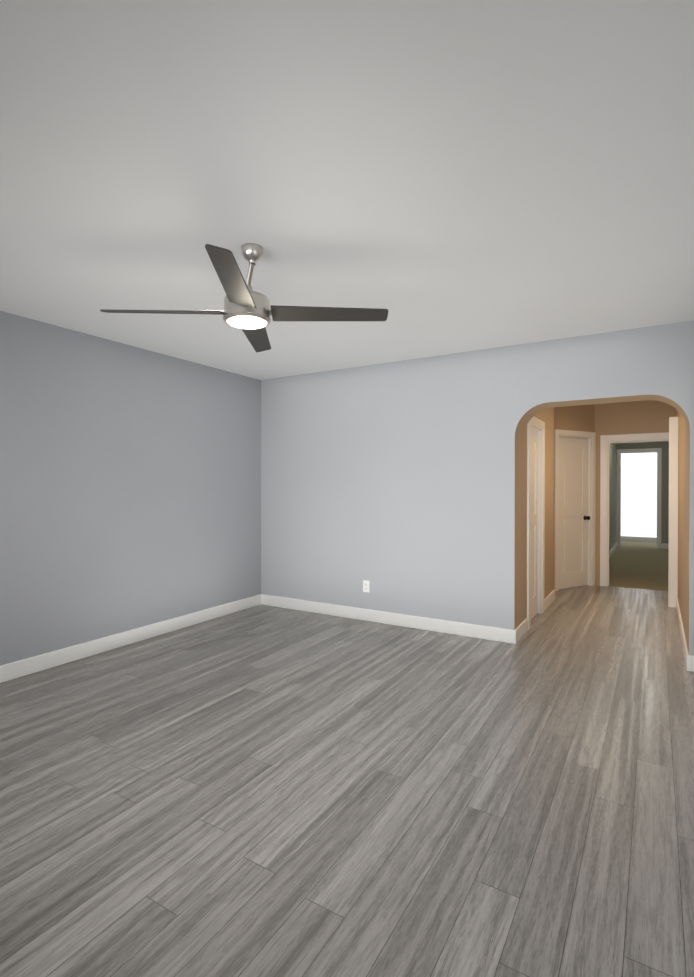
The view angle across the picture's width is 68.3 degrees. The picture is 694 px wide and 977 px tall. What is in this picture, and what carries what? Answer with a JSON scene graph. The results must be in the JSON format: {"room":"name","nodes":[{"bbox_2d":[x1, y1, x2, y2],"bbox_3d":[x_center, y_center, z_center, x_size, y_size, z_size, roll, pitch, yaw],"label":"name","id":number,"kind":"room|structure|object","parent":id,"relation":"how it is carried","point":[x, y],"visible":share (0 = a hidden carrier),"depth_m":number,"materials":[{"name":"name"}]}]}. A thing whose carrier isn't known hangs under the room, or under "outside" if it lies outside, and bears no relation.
{"room":"empty living room","nodes":[
{"label":"empty living room","id":0,"kind":"room"},
{"bbox_2d":[0,311,260,665],"bbox_3d":[-2.275,0.054,3.728,0.200,2.500,5.357,0,0,31],"label":"wall","id":1,"kind":"structure","parent":0,"point":[130,487],"depth_m":4.17,"materials":[{"name":"grey paint"}]},
{"bbox_2d":[0,594,259,682],"bbox_3d":[-2.206,1.248,3.635,0.020,0.114,4.857,0,0,31],"label":"baseboard","id":2,"kind":"structure","parent":1,"relation":"attached to","point":[23,667],"depth_m":4.15,"materials":[{"name":"white wood"}]},
{"bbox_2d":[0,585,693,976],"bbox_3d":[0.287,1.354,3.868,4.450,0.100,8.230,0,0,31],"label":"floor","id":3,"kind":"structure","parent":0,"point":[264,791],"depth_m":2.15,"materials":[{"name":"laminate"}]},
{"bbox_2d":[0,0,693,379],"bbox_3d":[1.971,-1.273,6.644,4.450,0.120,14.750,0,0,31],"label":"ceiling","id":4,"kind":"structure","parent":0,"point":[442,176],"depth_m":1.91,"materials":[{"name":"white paint"}]},
{"bbox_2d":[100,243,387,351],"bbox_3d":[-0.509,-1.012,2.607,1.073,0.354,1.073,0,0,42],"label":"ceiling fan","id":5,"kind":"object","parent":4,"relation":"hanging from","point":[247,310],"visible":1,"depth_m":2.55,"materials":[{"name":"silver metal"}]},
{"bbox_2d":[261,321,693,655],"bbox_3d":[0.937,0.048,4.744,4.250,2.500,0.300,0,0,31],"label":"wall","id":6,"kind":"structure","parent":0,"point":[398,485],"depth_m":4.68,"materials":[{"name":"grey paint"}]},
{"bbox_2d":[363,580,369,592],"bbox_3d":[0.189,0.961,5.019,0.070,0.114,0.010,0,0,31],"label":"electrical outlet plate","id":7,"kind":"object","parent":6,"relation":"attached to","point":[366,586],"visible":1,"depth_m":5.02,"materials":[{"name":"white plastic"}]},
{"bbox_2d":[260,594,519,643],"bbox_3d":[0.238,1.240,4.988,2.748,0.114,0.016,0,0,31],"label":"baseboard","id":8,"kind":"structure","parent":6,"relation":"attached to","point":[430,624],"depth_m":4.82,"materials":[{"name":"white wood"}]},
{"bbox_2d":[522,407,553,621],"bbox_3d":[1.739,0.044,5.394,0.572,2.500,1.643,0,0,31],"label":"wall","id":9,"kind":"structure","parent":0,"point":[546,416],"depth_m":5.56,"materials":[{"name":"beige paint"}]},
{"bbox_2d":[517,618,527,638],"bbox_3d":[1.534,1.243,4.494,0.018,0.114,0.470,0,0,31],"label":"baseboard","id":10,"kind":"structure","parent":9,"relation":"attached to","point":[523,627],"depth_m":4.52,"materials":[{"name":"white wood"}]},
{"bbox_2d":[531,429,537,619],"bbox_3d":[1.810,0.354,5.051,0.035,1.872,0.556,0,0,31],"label":"closet door","id":11,"kind":"structure","parent":9,"relation":"in","point":[534,510],"depth_m":5.15,"materials":[{"name":"white wood"}]},
{"bbox_2d":[527,417,544,629],"bbox_3d":[1.795,0.304,5.060,0.170,1.985,0.770,0,0,31],"label":"trim","id":12,"kind":"structure","parent":9,"relation":"attached to","point":[537,422],"depth_m":5.27,"materials":[{"name":"white wood"}]},
{"bbox_2d":[544,590,554,610],"bbox_3d":[2.237,1.236,5.658,0.016,0.114,0.690,0,0,31],"label":"baseboard","id":13,"kind":"structure","parent":9,"relation":"attached to","point":[550,598],"depth_m":5.63,"materials":[{"name":"white wood"}]},
{"bbox_2d":[554,404,594,436],"bbox_3d":[2.658,0.038,6.518,1.358,2.500,0.120,0,0,-28],"label":"wall","id":14,"kind":"structure","parent":0,"point":[578,418],"depth_m":6.60,"materials":[{"name":"beige paint"}]},
{"bbox_2d":[559,437,589,588],"bbox_3d":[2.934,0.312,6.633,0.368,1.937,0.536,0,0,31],"label":"hall door","id":15,"kind":"structure","parent":14,"relation":"in","point":[574,517],"depth_m":6.63,"materials":[{"name":"white wood"}]},
{"bbox_2d":[554,429,595,590],"bbox_3d":[2.916,0.272,6.648,0.775,2.030,0.140,0,0,-28],"label":"door frame","id":16,"kind":"structure","parent":14,"relation":"attached to","point":[589,436],"depth_m":6.74,"materials":[{"name":"white wood"}]},
{"bbox_2d":[610,443,616,549],"bbox_3d":[4.569,0.022,9.119,0.150,2.500,5.080,0,0,31],"label":"wall","id":17,"kind":"structure","parent":0,"point":[613,493],"depth_m":10.28,"materials":[{"name":"grey paint"}]},
{"bbox_2d":[610,541,616,556],"bbox_3d":[4.605,1.213,9.035,0.026,0.110,4.960,0,0,31],"label":"baseboard","id":18,"kind":"structure","parent":17,"relation":"attached to","point":[613,548],"depth_m":10.10,"materials":[{"name":"white wood"}]},
{"bbox_2d":[595,400,675,585],"bbox_3d":[3.701,0.037,6.606,0.904,2.500,0.120,0,0,31],"label":"wall","id":19,"kind":"structure","parent":0,"point":[639,417],"depth_m":6.62,"materials":[{"name":"beige paint"}]},
{"bbox_2d":[600,432,668,586],"bbox_3d":[3.756,0.295,6.563,0.900,1.985,0.140,0,0,31],"label":"door frame","id":20,"kind":"structure","parent":19,"relation":"attached to","point":[606,441],"depth_m":6.71,"materials":[{"name":"white wood"}]},
{"bbox_2d":[609,541,667,590],"bbox_3d":[5.423,1.318,9.382,1.350,0.104,6.520,0,0,31],"label":"floor carpet","id":21,"kind":"object","parent":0,"point":[638,565],"visible":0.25,"depth_m":8.34,"materials":[{"name":"beige carpet"}]},
{"bbox_2d":[621,452,656,537],"bbox_3d":[6.966,0.004,12.076,2.200,2.500,0.100,0,0,31],"label":"window","id":22,"kind":"structure","parent":0,"point":[638,494],"depth_m":12.06,"materials":[{"name":"white glass"}]},
{"bbox_2d":[621,536,665,543],"bbox_3d":[6.936,1.195,12.034,2.100,0.110,0.016,0,0,31],"label":"baseboard","id":23,"kind":"structure","parent":22,"relation":"attached to","point":[641,539],"depth_m":12.04,"materials":[{"name":"white wood"}]},
{"bbox_2d":[617,441,668,545],"bbox_3d":[6.364,0.011,10.933,1.050,2.500,0.120,0,0,31],"label":"wall","id":24,"kind":"structure","parent":0,"point":[664,446],"depth_m":10.71,"materials":[{"name":"grey paint"}]},
{"bbox_2d":[617,448,661,548],"bbox_3d":[6.229,0.206,10.934,0.840,2.110,0.020,0,0,31],"label":"door frame","id":25,"kind":"structure","parent":24,"relation":"attached to","point":[659,464],"depth_m":10.76,"materials":[{"name":"white"}]},
{"bbox_2d":[676,409,687,642],"bbox_3d":[3.426,0.046,5.130,0.150,2.500,2.933,0,0,31],"label":"wall","id":26,"kind":"structure","parent":0,"point":[682,501],"depth_m":4.58,"materials":[{"name":"beige paint"}]},
{"bbox_2d":[668,417,677,607],"bbox_3d":[3.564,0.258,5.587,0.085,2.070,0.070,0,0,31],"label":"trim","id":27,"kind":"structure","parent":26,"relation":"attached to","point":[673,523],"depth_m":5.56,"materials":[{"name":"white wood"}]},
{"bbox_2d":[676,597,693,671],"bbox_3d":[3.008,1.242,4.598,0.024,0.114,2.209,0,0,31],"label":"baseboard","id":28,"kind":"structure","parent":26,"relation":"attached to","point":[689,659],"depth_m":4.00,"materials":[{"name":"white wood"}]}
]}

